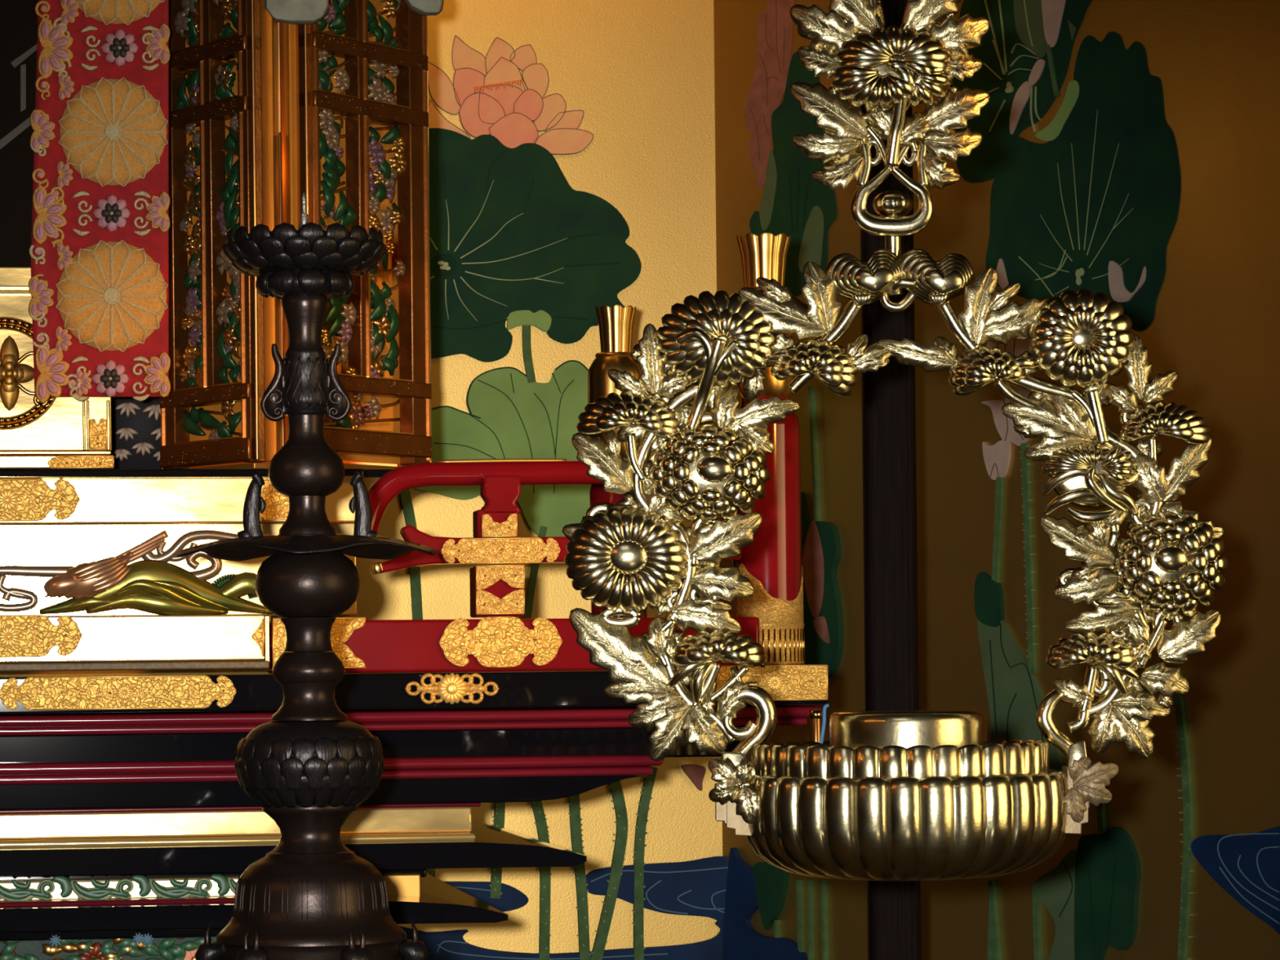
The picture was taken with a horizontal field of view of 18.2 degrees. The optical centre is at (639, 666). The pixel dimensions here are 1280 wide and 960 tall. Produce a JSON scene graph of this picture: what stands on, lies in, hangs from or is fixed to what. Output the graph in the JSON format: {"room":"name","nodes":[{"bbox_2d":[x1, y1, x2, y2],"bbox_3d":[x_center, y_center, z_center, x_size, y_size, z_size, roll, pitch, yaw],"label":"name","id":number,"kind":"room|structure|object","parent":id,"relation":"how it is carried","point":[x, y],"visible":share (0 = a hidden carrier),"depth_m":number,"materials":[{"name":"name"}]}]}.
{"room":"house of worship","nodes":[
{"label":"house of worship","id":0,"kind":"room"},
{"bbox_2d":[0,0,728,959],"bbox_3d":[-1.558,-0.084,4.958,3.451,3.200,0.091,-1,0,-9],"label":"wall","id":1,"kind":"structure","parent":0,"point":[571,143],"depth_m":5.14,"materials":[{"name":"gold metal"}]},
{"bbox_2d":[713,0,1279,959],"bbox_3d":[0.966,-0.110,4.201,0.090,3.200,2.600,-1,0,-40],"label":"wall","id":2,"kind":"structure","parent":0,"point":[1128,152],"depth_m":4.69,"materials":[{"name":"gold metal"}]},
{"bbox_2d":[818,703,829,743],"bbox_3d":[0.160,0.063,3.499,0.011,0.061,0.002,-1,0,0],"label":"cord","id":3,"kind":"object","parent":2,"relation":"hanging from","point":[825,706],"visible":0.69,"depth_m":3.50,"materials":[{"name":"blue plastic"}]},
{"bbox_3d":[-0.018,-1.740,0.300,6.400,0.080,10.600,-1,0,0],"label":"ceiling","id":4,"kind":"structure","parent":0,"visible":0},
{"bbox_2d":[790,0,989,236],"bbox_3d":[0.182,-1.012,2.990,0.150,1.380,0.031,-1,0,0],"label":"hanging ornament","id":5,"kind":"object","parent":4,"relation":"hanging from","point":[896,68],"visible":1,"depth_m":2.99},
{"bbox_2d":[561,190,1228,880],"bbox_3d":[0.191,-0.100,2.997,0.443,0.517,0.244,-1,0,-28],"label":"hanging lamp","id":6,"kind":"object","parent":5,"relation":"hanging from","point":[895,795],"visible":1,"depth_m":2.99,"materials":[{"name":"metal"}]},
{"bbox_2d":[1041,443,1138,523],"bbox_3d":[0.338,-0.138,2.990,0.074,0.062,0.021,-1,0,0],"label":"flower","id":7,"kind":"object","parent":6,"relation":"on","point":[1084,475],"depth_m":2.99,"materials":[{"name":"gold metal"}]},
{"bbox_3d":[0.016,1.530,0.300,6.400,0.060,10.600,-1,0,0],"label":"floor","id":8,"kind":"structure","parent":0,"visible":0},
{"bbox_2d":[0,664,828,959],"bbox_3d":[-0.423,0.754,4.333,1.035,1.501,1.323,-1,0,-9],"label":"dais","id":9,"kind":"object","parent":8,"relation":"on","point":[129,828],"visible":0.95,"depth_m":3.75,"materials":[{"name":"black paint"}]},
{"bbox_2d":[47,934,62,947],"bbox_3d":[-0.554,0.259,3.792,0.016,0.016,0.008,-1,0,0],"label":"flower","id":10,"kind":"object","parent":9,"relation":"on","point":[53,940],"depth_m":3.79,"materials":[{"name":"blue paint"}]},
{"bbox_2d":[77,942,103,959],"bbox_3d":[-0.519,0.278,3.800,0.034,0.032,0.004,-1,0,-9],"label":"flower","id":11,"kind":"object","parent":9,"relation":"on","point":[86,950],"depth_m":3.80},
{"bbox_2d":[116,684,133,701],"bbox_3d":[-0.473,0.024,3.668,0.017,0.017,0.003,-1,0,-9],"label":"flower","id":12,"kind":"object","parent":9,"relation":"on","point":[124,691],"depth_m":3.67,"materials":[{"name":"gold metal"}]},
{"bbox_2d":[132,933,144,945],"bbox_3d":[-0.477,0.258,3.804,0.016,0.016,0.008,-1,0,0],"label":"flower","id":13,"kind":"object","parent":9,"relation":"on","point":[138,939],"depth_m":3.80,"materials":[{"name":"blue paint"}]},
{"bbox_2d":[142,933,155,945],"bbox_3d":[-0.469,0.259,3.805,0.016,0.016,0.008,-1,0,0],"label":"flower","id":14,"kind":"object","parent":9,"relation":"on","point":[148,939],"depth_m":3.80,"materials":[{"name":"blue paint"}]},
{"bbox_2d":[0,468,364,671],"bbox_3d":[-0.590,-0.089,3.964,0.597,0.187,0.545,-1,0,-9],"label":"panel","id":15,"kind":"object","parent":9,"relation":"on","point":[92,576],"visible":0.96,"depth_m":3.75,"materials":[{"name":"gold metal"}]},
{"bbox_2d":[0,488,17,511],"bbox_3d":[-0.589,-0.155,3.725,0.023,0.023,0.003,-1,0,-9],"label":"flower","id":16,"kind":"object","parent":15,"relation":"on","point":[8,497],"depth_m":3.72,"materials":[{"name":"gold metal"}]},
{"bbox_2d":[0,625,19,648],"bbox_3d":[-0.585,-0.028,3.705,0.023,0.023,0.003,-1,0,-9],"label":"flower","id":17,"kind":"object","parent":15,"relation":"on","point":[9,634],"depth_m":3.70,"materials":[{"name":"gold metal"}]},
{"bbox_2d":[0,0,392,491],"bbox_3d":[-0.630,-0.610,4.391,0.786,0.854,0.970,-1,0,-9],"label":"shrine interior","id":18,"kind":"object","parent":15,"relation":"on","point":[18,18],"visible":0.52,"depth_m":4.67,"materials":[{"name":"black"}]},
{"bbox_2d":[0,266,114,470],"bbox_3d":[-0.733,-0.296,4.079,0.385,0.202,0.255,-1,0,-9],"label":"pedestal","id":19,"kind":"object","parent":18,"relation":"on","point":[58,433],"visible":0.64,"depth_m":3.99,"materials":[{"name":"gold metal"}]},
{"bbox_2d":[28,0,170,402],"bbox_3d":[-0.531,-0.525,3.939,0.148,0.529,0.010,-1,0,4],"label":"banner","id":20,"kind":"object","parent":18,"relation":"hanging from","point":[99,282],"visible":1,"depth_m":3.94,"materials":[{"name":"red fabric"}]},
{"bbox_2d":[111,396,162,469],"bbox_3d":[-0.539,-0.265,4.326,0.075,0.104,0.005,-1,0,-9],"label":"decorative cloth","id":21,"kind":"object","parent":18,"relation":"hanging from","point":[135,425],"visible":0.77,"depth_m":4.32,"materials":[{"name":"black"}]},
{"bbox_2d":[159,0,444,469],"bbox_3d":[-0.359,-0.942,4.056,0.349,1.510,0.339,-1,0,0],"label":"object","id":22,"kind":"object","parent":18,"relation":"attached to","point":[272,103],"visible":0.88,"depth_m":4.02,"materials":[{"name":"wood"}]},
{"bbox_2d":[174,10,190,37],"bbox_3d":[-0.466,-0.654,4.062,0.006,0.029,0.030,-1,0,-37],"label":"flower","id":23,"kind":"object","parent":22,"relation":"on","point":[182,18],"depth_m":4.06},
{"bbox_2d":[178,365,188,384],"bbox_3d":[-0.464,-0.297,4.070,0.006,0.019,0.019,-1,0,-37],"label":"flower","id":24,"kind":"object","parent":22,"relation":"on","point":[183,370],"depth_m":4.07,"materials":[{"name":"gold metal"}]},
{"bbox_2d":[179,218,190,232],"bbox_3d":[-0.463,-0.448,4.063,0.006,0.015,0.015,-1,0,-37],"label":"flower","id":25,"kind":"object","parent":22,"relation":"on","point":[183,222],"depth_m":4.06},
{"bbox_2d":[180,315,191,331],"bbox_3d":[-0.462,-0.349,4.067,0.006,0.016,0.015,-1,0,-37],"label":"flower","id":26,"kind":"object","parent":22,"relation":"on","point":[184,322],"depth_m":4.07,"materials":[{"name":"gold metal"}]},
{"bbox_2d":[182,200,193,224],"bbox_3d":[-0.460,-0.462,4.067,0.006,0.025,0.026,-1,0,-37],"label":"flower","id":27,"kind":"object","parent":22,"relation":"on","point":[187,209],"depth_m":4.06,"materials":[{"name":"gold metal"}]},
{"bbox_2d":[182,234,194,253],"bbox_3d":[-0.459,-0.429,4.056,0.006,0.020,0.020,-1,0,-37],"label":"flower","id":28,"kind":"object","parent":22,"relation":"on","point":[187,242],"depth_m":4.05,"materials":[{"name":"gold metal"}]},
{"bbox_2d":[182,0,196,17],"bbox_3d":[-0.457,-0.674,4.051,0.006,0.031,0.032,-1,0,-37],"label":"flower","id":29,"kind":"object","parent":22,"relation":"on","point":[188,6],"depth_m":4.05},
{"bbox_2d":[182,141,196,168],"bbox_3d":[-0.457,-0.519,4.060,0.006,0.029,0.030,-1,0,-37],"label":"flower","id":30,"kind":"object","parent":22,"relation":"on","point":[188,162],"depth_m":4.06,"materials":[{"name":"gold metal"}]},
{"bbox_2d":[183,343,197,368],"bbox_3d":[-0.458,-0.316,4.072,0.006,0.028,0.031,-1,0,-37],"label":"flower","id":31,"kind":"object","parent":22,"relation":"on","point":[190,353],"depth_m":4.07,"materials":[{"name":"gold metal"}]},
{"bbox_2d":[186,360,195,378],"bbox_3d":[-0.454,-0.302,4.058,0.006,0.020,0.019,-1,0,-37],"label":"flower","id":32,"kind":"object","parent":22,"relation":"on","point":[191,364],"depth_m":4.06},
{"bbox_2d":[185,163,197,178],"bbox_3d":[-0.456,-0.504,4.062,0.006,0.019,0.019,-1,0,-37],"label":"flower","id":33,"kind":"object","parent":22,"relation":"on","point":[190,169],"depth_m":4.06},
{"bbox_2d":[185,24,197,39],"bbox_3d":[-0.456,-0.646,4.062,0.006,0.024,0.024,-1,0,-37],"label":"leaf","id":34,"kind":"object","parent":22,"relation":"on","point":[191,30],"depth_m":4.05,"materials":[{"name":"paint"}]},
{"bbox_2d":[185,301,198,319],"bbox_3d":[-0.456,-0.363,4.060,0.006,0.021,0.021,-1,0,-37],"label":"flower","id":35,"kind":"object","parent":22,"relation":"on","point":[191,307],"depth_m":4.06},
{"bbox_2d":[184,172,199,192],"bbox_3d":[-0.457,-0.494,4.067,0.006,0.028,0.028,-1,0,-37],"label":"flower","id":36,"kind":"object","parent":22,"relation":"on","point":[192,180],"depth_m":4.06,"materials":[{"name":"gold metal"}]},
{"bbox_2d":[186,287,201,312],"bbox_3d":[-0.454,-0.372,4.058,0.006,0.027,0.029,-1,0,-37],"label":"flower","id":37,"kind":"object","parent":22,"relation":"on","point":[193,296],"depth_m":4.05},
{"bbox_2d":[188,89,199,107],"bbox_3d":[-0.449,-0.573,4.041,0.006,0.028,0.030,-1,0,-37],"label":"flower","id":38,"kind":"object","parent":22,"relation":"on","point":[193,100],"depth_m":4.04,"materials":[{"name":"gold metal"}]},
{"bbox_2d":[187,259,200,284],"bbox_3d":[-0.451,-0.401,4.048,0.006,0.026,0.026,-1,0,-37],"label":"flower","id":39,"kind":"object","parent":22,"relation":"on","point":[193,268],"depth_m":4.05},
{"bbox_2d":[188,187,199,214],"bbox_3d":[-0.449,-0.471,4.042,0.006,0.028,0.028,-1,0,-37],"label":"flower","id":40,"kind":"object","parent":22,"relation":"on","point":[194,197],"depth_m":4.04,"materials":[{"name":"gold metal"}]},
{"bbox_2d":[189,82,199,102],"bbox_3d":[-0.450,-0.579,4.043,0.006,0.022,0.021,-1,0,-37],"label":"flower","id":41,"kind":"object","parent":22,"relation":"on","point":[193,86],"depth_m":4.04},
{"bbox_2d":[188,324,201,347],"bbox_3d":[-0.451,-0.334,4.047,0.006,0.023,0.023,-1,0,-37],"label":"flower","id":42,"kind":"object","parent":22,"relation":"on","point":[195,331],"depth_m":4.05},
{"bbox_2d":[191,0,198,26],"bbox_3d":[-0.446,-0.659,4.040,0.006,0.028,0.028,-1,0,-37],"label":"flower","id":43,"kind":"object","parent":22,"relation":"on","point":[194,3],"depth_m":4.04,"materials":[{"name":"gold metal"}]},
{"bbox_2d":[190,242,200,265],"bbox_3d":[-0.448,-0.420,4.053,0.017,0.027,0.022,-1,0,0],"label":"flower","id":44,"kind":"object","parent":22,"relation":"on","point":[195,251],"depth_m":4.05,"materials":[{"name":"gold metal"}]},
{"bbox_2d":[191,129,199,149],"bbox_3d":[-0.447,-0.532,4.040,0.006,0.020,0.020,-1,0,-37],"label":"flower","id":45,"kind":"object","parent":22,"relation":"on","point":[196,137],"depth_m":4.04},
{"bbox_2d":[191,219,200,243],"bbox_3d":[-0.446,-0.438,4.053,0.019,0.029,0.025,-1,0,0],"label":"flower","id":46,"kind":"object","parent":22,"relation":"on","point":[196,231],"depth_m":4.05,"materials":[{"name":"gold metal"}]},
{"bbox_2d":[192,220,200,236],"bbox_3d":[-0.448,-0.443,4.050,0.006,0.018,0.018,-1,0,-37],"label":"flower","id":47,"kind":"object","parent":22,"relation":"on","point":[197,226],"depth_m":4.05,"materials":[{"name":"gold metal"}]},
{"bbox_2d":[193,312,201,335],"bbox_3d":[-0.446,-0.345,4.055,0.006,0.028,0.029,-1,0,-37],"label":"flower","id":48,"kind":"object","parent":22,"relation":"on","point":[197,320],"depth_m":4.05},
{"bbox_2d":[195,367,202,386],"bbox_3d":[-0.442,-0.292,4.039,0.006,0.028,0.029,-1,0,-37],"label":"flower","id":49,"kind":"object","parent":22,"relation":"on","point":[198,371],"depth_m":4.04,"materials":[{"name":"gold metal"}]},
{"bbox_2d":[208,427,222,440],"bbox_3d":[-0.428,-0.228,4.020,0.006,0.023,0.024,-1,0,-37],"label":"flower","id":50,"kind":"object","parent":22,"relation":"on","point":[215,434],"depth_m":4.01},
{"bbox_2d":[214,63,228,85],"bbox_3d":[-0.420,-0.591,4.006,0.006,0.027,0.027,-1,0,-37],"label":"flower","id":51,"kind":"object","parent":22,"relation":"on","point":[221,70],"depth_m":4.00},
{"bbox_2d":[216,249,227,275],"bbox_3d":[-0.418,-0.406,4.004,0.006,0.029,0.029,-1,0,-37],"label":"flower","id":52,"kind":"object","parent":22,"relation":"on","point":[221,260],"depth_m":4.01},
{"bbox_2d":[216,298,231,326],"bbox_3d":[-0.418,-0.355,4.004,0.006,0.027,0.028,-1,0,-37],"label":"flower","id":53,"kind":"object","parent":22,"relation":"on","point":[224,306],"depth_m":4.00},
{"bbox_2d":[216,200,233,230],"bbox_3d":[-0.417,-0.453,4.009,0.006,0.031,0.032,-1,0,-37],"label":"flower","id":54,"kind":"object","parent":22,"relation":"on","point":[224,209],"depth_m":4.00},
{"bbox_2d":[217,66,232,89],"bbox_3d":[-0.416,-0.588,3.998,0.006,0.025,0.026,-1,0,-37],"label":"flower","id":55,"kind":"object","parent":22,"relation":"on","point":[224,76],"depth_m":4.00,"materials":[{"name":"gold metal"}]},
{"bbox_2d":[219,0,231,18],"bbox_3d":[-0.414,-0.659,3.997,0.006,0.022,0.023,-1,0,-37],"label":"flower","id":56,"kind":"object","parent":22,"relation":"on","point":[224,5],"depth_m":4.00,"materials":[{"name":"gold metal"}]},
{"bbox_2d":[222,282,232,305],"bbox_3d":[-0.412,-0.373,4.008,0.006,0.027,0.028,-1,0,-37],"label":"flower","id":57,"kind":"object","parent":22,"relation":"on","point":[227,290],"depth_m":4.01,"materials":[{"name":"gold metal"}]},
{"bbox_2d":[221,401,235,421],"bbox_3d":[-0.413,-0.259,4.005,0.006,0.026,0.026,-1,0,-37],"label":"flower","id":58,"kind":"object","parent":22,"relation":"on","point":[225,406],"depth_m":4.00,"materials":[{"name":"gold metal"}]},
{"bbox_2d":[223,324,236,346],"bbox_3d":[-0.410,-0.331,3.994,0.006,0.022,0.022,-1,0,-37],"label":"flower","id":59,"kind":"object","parent":22,"relation":"on","point":[229,331],"depth_m":3.99,"materials":[{"name":"gold metal"}]},
{"bbox_2d":[225,296,235,312],"bbox_3d":[-0.410,-0.363,4.005,0.006,0.018,0.019,-1,0,-37],"label":"flower","id":60,"kind":"object","parent":22,"relation":"on","point":[229,303],"depth_m":4.00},
{"bbox_2d":[226,259,238,279],"bbox_3d":[-0.405,-0.401,3.989,0.006,0.030,0.031,-1,0,-37],"label":"flower","id":61,"kind":"object","parent":22,"relation":"on","point":[233,273],"depth_m":3.99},
{"bbox_2d":[229,115,238,131],"bbox_3d":[-0.404,-0.542,3.988,0.006,0.017,0.017,-1,0,-37],"label":"flower","id":62,"kind":"object","parent":22,"relation":"on","point":[233,123],"depth_m":3.99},
{"bbox_2d":[228,332,240,355],"bbox_3d":[-0.407,-0.326,4.004,0.006,0.030,0.030,-1,0,-37],"label":"flower","id":63,"kind":"object","parent":22,"relation":"on","point":[234,346],"depth_m":4.00,"materials":[{"name":"gold metal"}]},
{"bbox_2d":[231,304,239,325],"bbox_3d":[-0.402,-0.349,3.996,0.006,0.028,0.028,-1,0,-37],"label":"flower","id":64,"kind":"object","parent":22,"relation":"on","point":[235,311],"depth_m":4.00,"materials":[{"name":"gold metal"}]},
{"bbox_2d":[232,271,239,289],"bbox_3d":[-0.399,-0.386,3.983,0.006,0.030,0.030,-1,0,-37],"label":"flower","id":65,"kind":"object","parent":22,"relation":"on","point":[236,274],"depth_m":3.98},
{"bbox_2d":[318,50,328,63],"bbox_3d":[-0.316,-0.609,3.973,0.006,0.021,0.023,-1,0,32],"label":"flower","id":66,"kind":"object","parent":22,"relation":"on","point":[322,55],"depth_m":3.97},
{"bbox_2d":[319,68,330,89],"bbox_3d":[-0.314,-0.582,3.977,0.006,0.027,0.027,-1,0,32],"label":"leaf","id":67,"kind":"object","parent":22,"relation":"on","point":[324,73],"depth_m":3.97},
{"bbox_2d":[319,111,333,129],"bbox_3d":[-0.311,-0.545,3.987,0.006,0.026,0.027,-1,0,32],"label":"flower","id":68,"kind":"object","parent":22,"relation":"on","point":[326,117],"depth_m":3.98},
{"bbox_2d":[321,344,332,361],"bbox_3d":[-0.311,-0.306,3.970,0.006,0.028,0.028,-1,0,32],"label":"flower","id":69,"kind":"object","parent":22,"relation":"on","point":[328,352],"depth_m":3.97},
{"bbox_2d":[320,198,334,219],"bbox_3d":[-0.310,-0.457,3.989,0.006,0.022,0.023,-1,0,32],"label":"flower","id":70,"kind":"object","parent":22,"relation":"on","point":[326,205],"depth_m":3.98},
{"bbox_2d":[324,3,336,24],"bbox_3d":[-0.309,-0.651,3.981,0.006,0.022,0.022,-1,0,32],"label":"flower","id":71,"kind":"object","parent":22,"relation":"on","point":[331,16],"depth_m":3.98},
{"bbox_2d":[321,122,339,148],"bbox_3d":[-0.306,-0.527,3.984,0.006,0.029,0.028,-1,0,32],"label":"flower","id":72,"kind":"object","parent":22,"relation":"on","point":[330,131],"depth_m":3.98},
{"bbox_2d":[333,145,342,159],"bbox_3d":[-0.301,-0.513,3.989,0.006,0.015,0.014,-1,0,32],"label":"flower","id":73,"kind":"object","parent":22,"relation":"on","point":[337,152],"depth_m":3.98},
{"bbox_2d":[330,336,348,364],"bbox_3d":[-0.299,-0.316,3.998,0.006,0.030,0.032,-1,0,32],"label":"flower","id":74,"kind":"object","parent":22,"relation":"on","point":[344,355],"depth_m":4.00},
{"bbox_2d":[332,67,350,93],"bbox_3d":[-0.297,-0.586,4.001,0.006,0.027,0.028,-1,0,32],"label":"flower","id":75,"kind":"object","parent":22,"relation":"on","point":[340,78],"depth_m":4.00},
{"bbox_2d":[336,321,352,342],"bbox_3d":[-0.294,-0.335,3.995,0.006,0.023,0.025,-1,0,32],"label":"flower","id":76,"kind":"object","parent":22,"relation":"on","point":[344,329],"depth_m":3.99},
{"bbox_2d":[340,301,355,323],"bbox_3d":[-0.291,-0.353,4.002,0.006,0.026,0.027,-1,0,32],"label":"flower","id":77,"kind":"object","parent":22,"relation":"on","point":[348,315],"depth_m":4.00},
{"bbox_2d":[344,365,357,377],"bbox_3d":[-0.288,-0.292,4.005,0.006,0.019,0.019,-1,0,32],"label":"flower","id":78,"kind":"object","parent":22,"relation":"on","point":[352,371],"depth_m":4.00,"materials":[{"name":"gold metal"}]},
{"bbox_2d":[347,413,359,428],"bbox_3d":[-0.287,-0.245,4.018,0.006,0.022,0.023,-1,0,32],"label":"flower","id":79,"kind":"object","parent":22,"relation":"on","point":[353,419],"depth_m":4.01,"materials":[{"name":"gold metal"}]},
{"bbox_2d":[348,401,365,426],"bbox_3d":[-0.283,-0.253,4.023,0.006,0.027,0.029,-1,0,32],"label":"flower","id":80,"kind":"object","parent":22,"relation":"on","point":[357,415],"depth_m":4.02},
{"bbox_2d":[362,404,374,419],"bbox_3d":[-0.272,-0.257,4.029,0.006,0.016,0.016,-1,0,32],"label":"flower","id":81,"kind":"object","parent":22,"relation":"on","point":[370,409],"depth_m":4.03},
{"bbox_2d":[364,395,380,418],"bbox_3d":[-0.268,-0.262,4.037,0.006,0.025,0.026,-1,0,32],"label":"flower","id":82,"kind":"object","parent":22,"relation":"on","point":[371,409],"depth_m":4.03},
{"bbox_2d":[368,168,377,194],"bbox_3d":[-0.272,-0.491,4.049,0.006,0.029,0.029,-1,0,32],"label":"flower","id":83,"kind":"object","parent":22,"relation":"on","point":[373,183],"depth_m":4.05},
{"bbox_2d":[368,136,378,160],"bbox_3d":[-0.270,-0.523,4.036,0.006,0.025,0.025,-1,0,32],"label":"flower","id":84,"kind":"object","parent":22,"relation":"on","point":[373,140],"depth_m":4.04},
{"bbox_2d":[368,193,379,215],"bbox_3d":[-0.270,-0.466,4.037,0.014,0.022,0.019,-1,0,0],"label":"flower","id":85,"kind":"object","parent":22,"relation":"on","point":[374,198],"depth_m":4.04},
{"bbox_2d":[369,213,379,230],"bbox_3d":[-0.269,-0.447,4.041,0.006,0.022,0.022,-1,0,32],"label":"flower","id":86,"kind":"object","parent":22,"relation":"on","point":[374,221],"depth_m":4.04,"materials":[{"name":"gold metal"}]},
{"bbox_2d":[369,159,381,172],"bbox_3d":[-0.264,-0.509,4.055,0.006,0.026,0.026,-1,0,32],"label":"flower","id":87,"kind":"object","parent":22,"relation":"on","point":[375,164],"depth_m":4.05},
{"bbox_2d":[370,332,382,357],"bbox_3d":[-0.267,-0.325,4.043,0.006,0.025,0.025,-1,0,32],"label":"flower","id":88,"kind":"object","parent":22,"relation":"on","point":[375,337],"depth_m":4.04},
{"bbox_2d":[368,75,384,102],"bbox_3d":[-0.266,-0.583,4.044,0.006,0.030,0.030,-1,0,32],"label":"flower","id":89,"kind":"object","parent":22,"relation":"on","point":[375,87],"depth_m":4.04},
{"bbox_2d":[371,358,383,377],"bbox_3d":[-0.269,-0.297,4.052,0.017,0.030,0.025,-1,0,0],"label":"flower","id":90,"kind":"object","parent":22,"relation":"on","point":[377,371],"depth_m":4.05,"materials":[{"name":"gold metal"}]},
{"bbox_2d":[371,141,385,165],"bbox_3d":[-0.264,-0.519,4.048,0.006,0.027,0.028,-1,0,32],"label":"flower","id":91,"kind":"object","parent":22,"relation":"on","point":[378,157],"depth_m":4.04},
{"bbox_2d":[369,62,387,79],"bbox_3d":[-0.263,-0.609,4.059,0.006,0.028,0.028,-1,0,32],"label":"flower","id":92,"kind":"object","parent":22,"relation":"on","point":[377,71],"depth_m":4.05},
{"bbox_2d":[372,170,386,186],"bbox_3d":[-0.263,-0.495,4.053,0.006,0.022,0.021,-1,0,32],"label":"flower","id":93,"kind":"object","parent":22,"relation":"on","point":[380,180],"depth_m":4.05,"materials":[{"name":"gold metal"}]},
{"bbox_2d":[373,312,391,339],"bbox_3d":[-0.260,-0.345,4.049,0.006,0.027,0.028,-1,0,32],"label":"flower","id":94,"kind":"object","parent":22,"relation":"on","point":[380,326],"depth_m":4.05,"materials":[{"name":"gold metal"}]},
{"bbox_2d":[379,206,394,234],"bbox_3d":[-0.256,-0.453,4.063,0.006,0.029,0.029,-1,0,32],"label":"flower","id":95,"kind":"object","parent":22,"relation":"on","point":[386,217],"depth_m":4.06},
{"bbox_2d":[382,86,392,102],"bbox_3d":[-0.256,-0.580,4.059,0.006,0.018,0.019,-1,0,32],"label":"flower","id":96,"kind":"object","parent":22,"relation":"on","point":[387,94],"depth_m":4.06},
{"bbox_2d":[382,230,393,243],"bbox_3d":[-0.255,-0.438,4.066,0.006,0.015,0.015,-1,0,32],"label":"flower","id":97,"kind":"object","parent":22,"relation":"on","point":[389,235],"depth_m":4.06,"materials":[{"name":"gold metal"}]},
{"bbox_2d":[379,162,397,189],"bbox_3d":[-0.255,-0.499,4.064,0.006,0.030,0.032,-1,0,32],"label":"flower","id":98,"kind":"object","parent":22,"relation":"on","point":[388,173],"depth_m":4.06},
{"bbox_2d":[384,297,395,312],"bbox_3d":[-0.255,-0.368,4.072,0.006,0.020,0.021,-1,0,32],"label":"flower","id":99,"kind":"object","parent":22,"relation":"on","point":[389,304],"depth_m":4.07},
{"bbox_2d":[384,186,395,203],"bbox_3d":[-0.257,-0.486,4.074,0.006,0.028,0.029,-1,0,32],"label":"flower","id":100,"kind":"object","parent":22,"relation":"on","point":[389,191],"depth_m":4.07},
{"bbox_2d":[382,0,396,17],"bbox_3d":[-0.253,-0.670,4.066,0.006,0.021,0.022,-1,0,32],"label":"flower","id":101,"kind":"object","parent":22,"relation":"on","point":[390,9],"depth_m":4.06,"materials":[{"name":"gold metal"}]},
{"bbox_2d":[385,240,395,256],"bbox_3d":[-0.253,-0.425,4.060,0.006,0.015,0.015,-1,0,32],"label":"flower","id":102,"kind":"object","parent":22,"relation":"on","point":[391,246],"depth_m":4.06,"materials":[{"name":"gold metal"}]},
{"bbox_2d":[388,65,399,78],"bbox_3d":[-0.249,-0.606,4.069,0.006,0.015,0.015,-1,0,32],"label":"flower","id":103,"kind":"object","parent":22,"relation":"on","point":[394,70],"depth_m":4.07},
{"bbox_2d":[389,208,401,225],"bbox_3d":[-0.248,-0.458,4.069,0.006,0.017,0.018,-1,0,32],"label":"flower","id":104,"kind":"object","parent":22,"relation":"on","point":[395,217],"depth_m":4.07,"materials":[{"name":"gold metal"}]},
{"bbox_2d":[388,148,406,177],"bbox_3d":[-0.245,-0.513,4.074,0.006,0.029,0.029,-1,0,32],"label":"flower","id":105,"kind":"object","parent":22,"relation":"on","point":[398,162],"depth_m":4.07,"materials":[{"name":"gold metal"}]},
{"bbox_2d":[391,134,404,152],"bbox_3d":[-0.246,-0.532,4.077,0.006,0.024,0.025,-1,0,32],"label":"flower","id":106,"kind":"object","parent":22,"relation":"on","point":[398,140],"depth_m":4.07,"materials":[{"name":"gold metal"}]},
{"bbox_2d":[391,258,404,277],"bbox_3d":[-0.244,-0.406,4.073,0.006,0.019,0.020,-1,0,32],"label":"flower","id":107,"kind":"object","parent":22,"relation":"on","point":[400,268],"depth_m":4.07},
{"bbox_2d":[184,948,197,959],"bbox_3d":[-0.425,0.280,3.815,0.031,0.030,0.004,-1,0,-9],"label":"flower","id":108,"kind":"object","parent":9,"relation":"on","point":[189,953],"depth_m":3.81,"materials":[{"name":"paint"}]},
{"bbox_2d":[266,232,804,673],"bbox_3d":[-0.100,-0.205,4.157,0.514,0.417,0.850,-1,0,0],"label":"railing","id":109,"kind":"object","parent":9,"relation":"on","point":[773,615],"visible":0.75,"depth_m":3.79,"materials":[{"name":"paint"}]},
{"bbox_2d":[766,674,784,691],"bbox_3d":[0.127,0.015,3.758,0.019,0.018,0.003,-1,0,-9],"label":"flower","id":110,"kind":"object","parent":9,"relation":"on","point":[775,682],"depth_m":3.76,"materials":[{"name":"gold metal"}]},
{"bbox_2d":[859,0,921,959],"bbox_3d":[0.260,-0.103,4.150,0.054,3.200,0.055,-1,0,0],"label":"wooden pillar","id":111,"kind":"structure","parent":8,"relation":"on","point":[888,393],"depth_m":4.12,"materials":[{"name":"brown wood"}]},
{"bbox_3d":[-0.276,0.871,3.093,0.530,1.264,0.205,-1,0,0],"label":"table","id":112,"kind":"object","parent":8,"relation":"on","visible":0},
{"bbox_2d":[177,192,436,959],"bbox_3d":[-0.257,-0.064,3.103,0.197,0.608,0.198,-1,0,38],"label":"candlestick","id":113,"kind":"object","parent":112,"relation":"on","point":[308,768],"visible":1,"depth_m":3.07,"materials":[{"name":"metal"}]},
{"bbox_2d":[281,351,329,416],"bbox_3d":[-0.259,-0.219,3.100,0.037,0.049,0.038,-1,0,0],"label":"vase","id":114,"kind":"object","parent":113,"relation":"on","point":[305,375],"depth_m":3.09,"materials":[{"name":"brown metal"}]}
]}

